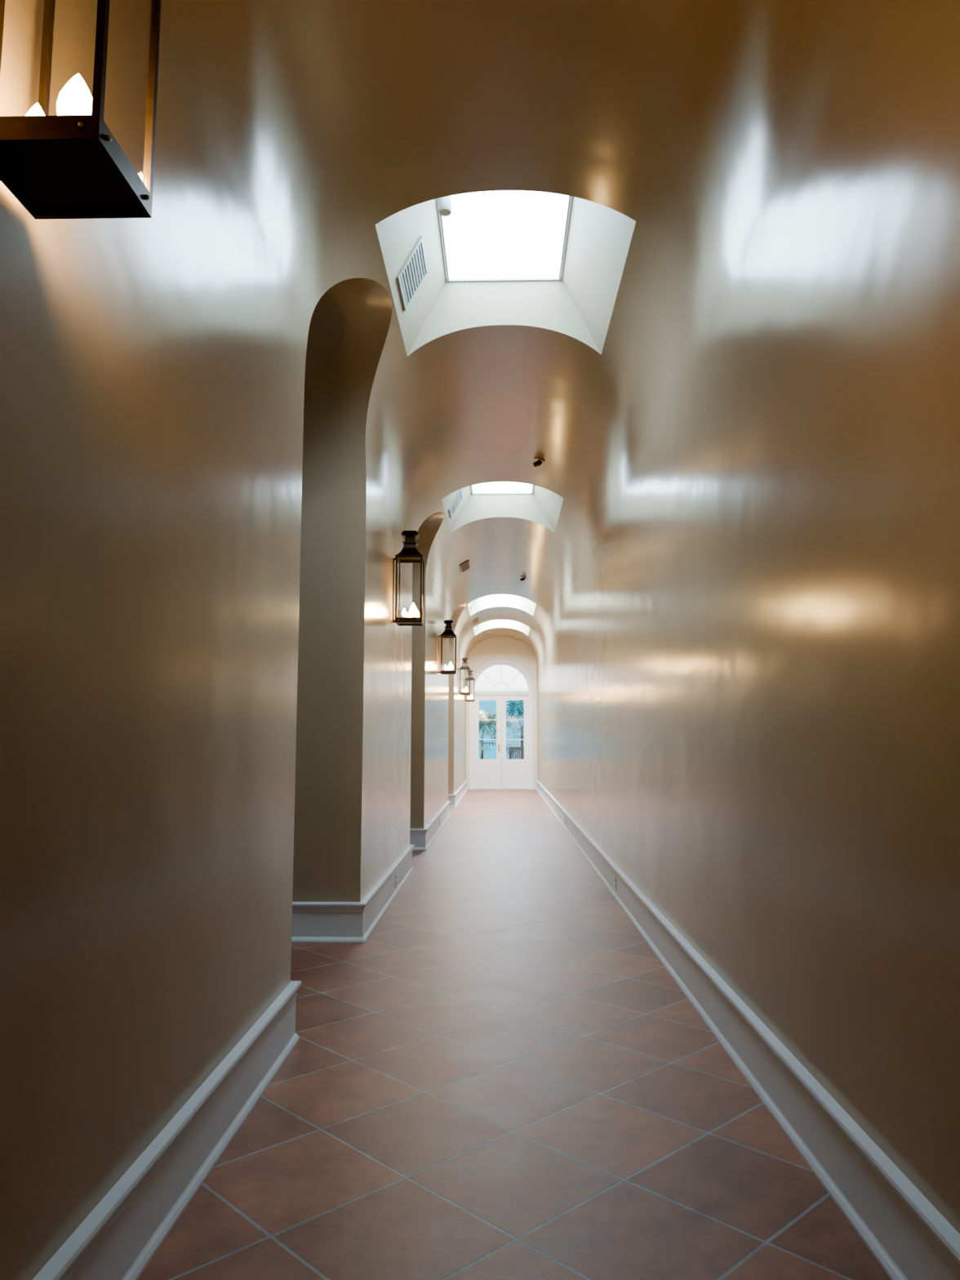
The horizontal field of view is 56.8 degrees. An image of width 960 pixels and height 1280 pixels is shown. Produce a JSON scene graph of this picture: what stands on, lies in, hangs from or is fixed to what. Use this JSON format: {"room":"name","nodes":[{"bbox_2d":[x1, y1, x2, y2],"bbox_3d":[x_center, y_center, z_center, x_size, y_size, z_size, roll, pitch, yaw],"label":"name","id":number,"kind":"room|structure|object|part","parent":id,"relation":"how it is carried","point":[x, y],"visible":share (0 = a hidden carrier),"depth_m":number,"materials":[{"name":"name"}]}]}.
{"room":"hallway","nodes":[
{"label":"hallway","id":0,"kind":"room"},
{"bbox_2d":[0,0,466,1279],"bbox_3d":[-1.278,0.544,10.538,1.760,3.890,27.000,0,-6,1],"label":"wall","id":1,"kind":"structure","parent":0,"point":[216,717],"depth_m":2.45,"materials":[{"name":"paint"}]},
{"bbox_2d":[0,0,161,219],"bbox_3d":[-0.753,-1.214,1.625,0.265,0.802,0.238,0,-6,1],"label":"wall lantern","id":2,"kind":"object","parent":1,"relation":"attached to","point":[69,164],"visible":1,"depth_m":1.57,"materials":[{"name":"brown metal"}]},
{"bbox_2d":[25,73,92,115],"bbox_3d":[-0.740,-0.914,1.592,0.130,0.162,0.136,0,-6,1],"label":"candle","id":3,"kind":"object","parent":2,"relation":"on","point":[75,98],"depth_m":1.53,"materials":[{"name":"beige wax"}]},
{"bbox_2d":[32,779,467,1279],"bbox_3d":[-1.398,2.353,10.336,1.520,0.250,27.000,0,-6,1],"label":"baseboard","id":4,"kind":"structure","parent":1,"relation":"attached to","point":[117,1240],"depth_m":2.65,"materials":[{"name":"white paint"}]},
{"bbox_2d":[395,872,396,887],"bbox_3d":[-0.717,2.051,7.586,0.008,0.116,0.072,0,-6,1],"label":"electrical outlet","id":5,"kind":"object","parent":1,"relation":"attached to","point":[396,873],"visible":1,"depth_m":7.57,"materials":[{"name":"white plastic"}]},
{"bbox_2d":[392,530,425,626],"bbox_3d":[-0.614,-0.534,7.625,0.265,0.802,0.238,0,-6,1],"label":"wall lantern","id":6,"kind":"object","parent":1,"relation":"attached to","point":[410,553],"visible":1,"depth_m":7.59,"materials":[{"name":"brown metal"}]},
{"bbox_2d":[401,602,417,617],"bbox_3d":[-0.601,-0.234,7.593,0.130,0.162,0.136,0,-6,1],"label":"candle","id":7,"kind":"object","parent":6,"relation":"on","point":[412,612],"depth_m":7.55,"materials":[{"name":"beige wax"}]},
{"bbox_2d":[438,620,457,674],"bbox_3d":[-0.482,0.107,13.287,0.265,0.802,0.238,0,-6,1],"label":"wall lantern","id":8,"kind":"object","parent":1,"relation":"attached to","point":[448,633],"visible":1,"depth_m":13.24,"materials":[{"name":"brown metal"}]},
{"bbox_2d":[444,662,453,670],"bbox_3d":[-0.470,0.407,13.255,0.130,0.162,0.136,0,-6,1],"label":"candle","id":9,"kind":"object","parent":8,"relation":"on","point":[450,667],"depth_m":13.21,"materials":[{"name":"beige wax"}]},
{"bbox_2d":[457,657,470,694],"bbox_3d":[-0.342,0.793,19.347,0.265,0.802,0.238,0,-6,1],"label":"wall lantern","id":10,"kind":"object","parent":1,"relation":"attached to","point":[464,666],"visible":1,"depth_m":19.27,"materials":[{"name":"brown metal"}]},
{"bbox_2d":[464,670,475,702],"bbox_3d":[-0.264,1.175,22.724,0.265,0.802,0.238,0,-6,1],"label":"wall lantern","id":11,"kind":"object","parent":1,"relation":"attached to","point":[471,671],"visible":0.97,"depth_m":22.68,"materials":[{"name":"brown metal"}]},
{"bbox_2d":[466,636,537,789],"bbox_3d":[0.585,1.967,24.034,1.900,4.100,0.220,0,-6,1],"label":"wall","id":12,"kind":"structure","parent":0,"point":[513,650],"depth_m":24.09,"materials":[{"name":"beige paint"}]},
{"bbox_2d":[474,695,501,788],"bbox_3d":[0.206,2.744,23.927,0.729,2.500,0.045,0,-6,1],"label":"leaf","id":13,"kind":"object","parent":12,"relation":"attached to","point":[487,772],"visible":1,"depth_m":23.85,"materials":[{"name":"white paint"}]},
{"bbox_2d":[469,659,533,789],"bbox_3d":[0.574,2.274,23.953,1.700,3.470,0.192,0,-6,1],"label":"frame","id":14,"kind":"object","parent":12,"relation":"attached to","point":[530,693],"visible":0.97,"depth_m":23.95,"materials":[{"name":"white paint"}]},
{"bbox_2d":[501,695,528,788],"bbox_3d":[0.943,2.743,23.910,0.729,2.500,0.045,0,-6,1],"label":"leaf","id":15,"kind":"object","parent":12,"relation":"attached to","point":[514,772],"visible":1,"depth_m":23.83,"materials":[{"name":"white paint"}]},
{"bbox_2d":[160,0,868,667],"bbox_3d":[0.272,-1.328,10.714,1.900,1.150,27.000,0,-6,1],"label":"ceiling","id":16,"kind":"structure","parent":0,"point":[670,128],"depth_m":4.11,"materials":[{"name":"paint"}]},
{"bbox_2d":[459,560,471,573],"bbox_3d":[-0.228,-1.125,13.622,0.170,0.014,0.560,-31,-6,-2],"label":"ceiling vent","id":17,"kind":"object","parent":16,"relation":"attached to","point":[465,566],"depth_m":13.59,"materials":[{"name":"beige metal"}]},
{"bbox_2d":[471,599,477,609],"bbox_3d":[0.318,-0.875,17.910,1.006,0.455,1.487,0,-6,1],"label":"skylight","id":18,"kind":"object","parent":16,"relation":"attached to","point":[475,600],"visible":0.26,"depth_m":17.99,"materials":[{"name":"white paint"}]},
{"bbox_2d":[471,617,479,625],"bbox_3d":[-0.095,-0.422,19.780,0.170,0.014,0.560,-32,-6,-2],"label":"ceiling vent","id":19,"kind":"object","parent":16,"relation":"attached to","point":[474,621],"depth_m":19.73,"materials":[{"name":"beige metal"}]},
{"bbox_2d":[396,190,571,311],"bbox_3d":[0.025,-2.304,5.293,1.006,0.455,1.367,0,-6,1],"label":"skylight","id":20,"kind":"object","parent":16,"relation":"attached to","point":[500,235],"visible":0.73,"depth_m":5.45,"materials":[{"name":"white glass"}]},
{"bbox_2d":[396,235,428,311],"bbox_3d":[-0.402,-2.200,5.342,0.011,0.290,0.400,29,-5,4],"label":"grille","id":21,"kind":"object","parent":20,"relation":"attached to","point":[415,270],"depth_m":5.33,"materials":[{"name":"grey metal"}]},
{"bbox_2d":[438,195,451,216],"bbox_3d":[-0.196,-2.475,4.986,0.072,0.160,0.072,0,-6,1],"label":"spotlight","id":22,"kind":"object","parent":20,"relation":"attached to","point":[444,202],"depth_m":4.96,"materials":[{"name":"grey metal"}]},
{"bbox_3d":[0.145,-2.508,5.314,0.765,0.016,1.367,0,-6,1],"label":"frame","id":23,"kind":"part","parent":20,"relation":"part of","materials":[{"name":"white paint"}]},
{"bbox_3d":[0.145,-2.524,5.316,0.763,0.012,1.365,0,-6,1],"label":"pane","id":24,"kind":"part","parent":20,"relation":"part of","materials":[{"name":"white glass"}]},
{"bbox_2d":[448,481,533,517],"bbox_3d":[0.144,-1.721,10.439,1.006,0.455,1.427,0,-6,1],"label":"skylight","id":25,"kind":"object","parent":16,"relation":"attached to","point":[494,487],"visible":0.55,"depth_m":10.92,"materials":[{"name":"white glass"}]},
{"bbox_2d":[448,488,462,517],"bbox_3d":[-0.282,-1.617,10.488,0.011,0.290,0.400,29,-5,4],"label":"grille","id":26,"kind":"object","parent":25,"relation":"attached to","point":[459,497],"depth_m":10.48,"materials":[{"name":"grey metal"}]},
{"bbox_3d":[0.265,-1.941,10.461,0.763,0.012,1.425,0,-6,1],"label":"pane","id":27,"kind":"part","parent":25,"relation":"part of","materials":[{"name":"white glass"}]},
{"bbox_3d":[0.265,-1.925,10.460,0.765,0.016,1.427,0,-6,1],"label":"frame","id":28,"kind":"part","parent":25,"relation":"part of","materials":[{"name":"white paint"}]},
{"bbox_2d":[520,575,526,581],"bbox_3d":[0.729,-1.030,14.998,0.116,0.089,0.116,17,-6,3],"label":"ceiling spotlight","id":29,"kind":"object","parent":16,"relation":"attached to","point":[523,578],"depth_m":14.97,"materials":[{"name":"black metal"}]},
{"bbox_2d":[533,457,545,466],"bbox_3d":[0.574,-1.742,8.740,0.116,0.089,0.116,16,-6,3],"label":"ceiling spotlight","id":30,"kind":"object","parent":16,"relation":"attached to","point":[539,460],"depth_m":8.72,"materials":[{"name":"black metal"}]},
{"bbox_2d":[137,789,891,1279],"bbox_3d":[-0.465,2.487,10.410,3.380,0.001,27.220,0,-6,1],"label":"floor","id":31,"kind":"structure","parent":0,"point":[505,1079],"depth_m":3.06,"materials":[{"name":"tile"}]},
{"bbox_2d":[536,0,959,1234],"bbox_3d":[1.222,0.856,10.445,0.001,3.250,27.000,0,-6,1],"label":"wall","id":32,"kind":"structure","parent":0,"point":[748,687],"depth_m":2.68,"materials":[{"name":"paint"}]},
{"bbox_2d":[614,875,617,891],"bbox_3d":[1.130,2.030,7.395,0.008,0.116,0.072,0,-6,1],"label":"electrical outlet","id":33,"kind":"object","parent":32,"relation":"attached to","point":[615,876],"visible":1,"depth_m":7.37,"materials":[{"name":"white plastic"}]},
{"bbox_2d":[536,780,959,1279],"bbox_3d":[1.202,2.346,10.276,0.040,0.250,27.000,0,-6,1],"label":"baseboard","id":34,"kind":"structure","parent":32,"relation":"attached to","point":[907,1235],"depth_m":2.75,"materials":[{"name":"white paint"}]},
{"label":"outside","id":35,"kind":"structure","parent":0,"visible":0},
{"bbox_2d":[474,788,528,789],"bbox_3d":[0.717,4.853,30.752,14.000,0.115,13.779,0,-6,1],"label":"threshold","id":36,"kind":"structure","parent":35,"point":[474,788],"depth_m":24.03,"materials":[{"name":"stone"}]},
{"bbox_2d":[479,703,496,732],"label":"palm plant","id":37,"kind":"object","parent":36,"relation":"on","point":[494,715],"depth_m":29.28,"materials":[{"name":"green plant"}]},
{"bbox_2d":[479,715,510,759],"bbox_3d":[0.038,3.128,26.160,1.896,2.279,1.804,0,-6,1],"label":"palm plant","id":38,"kind":"object","parent":36,"relation":"on","point":[482,726],"visible":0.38,"depth_m":26.16,"materials":[{"name":"green plant"}]},
{"bbox_2d":[487,700,524,759],"bbox_3d":[1.359,2.998,26.918,1.979,2.709,2.018,6,-9,-43],"label":"palm plant","id":39,"kind":"object","parent":36,"relation":"on","point":[517,702],"visible":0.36,"depth_m":26.75,"materials":[{"name":"green plant"}]},
{"bbox_2d":[506,709,524,756],"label":"palm plant","id":40,"kind":"object","parent":36,"relation":"on","point":[508,726],"depth_m":29.19,"materials":[{"name":"green plant"}]},
{"bbox_2d":[508,746,524,759],"bbox_3d":[1.105,3.589,25.077,0.520,1.120,0.500,1,-7,-7],"label":"garden chair","id":41,"kind":"object","parent":36,"relation":"on","point":[510,748],"visible":0.23,"depth_m":25.33,"materials":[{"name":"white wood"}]}
]}

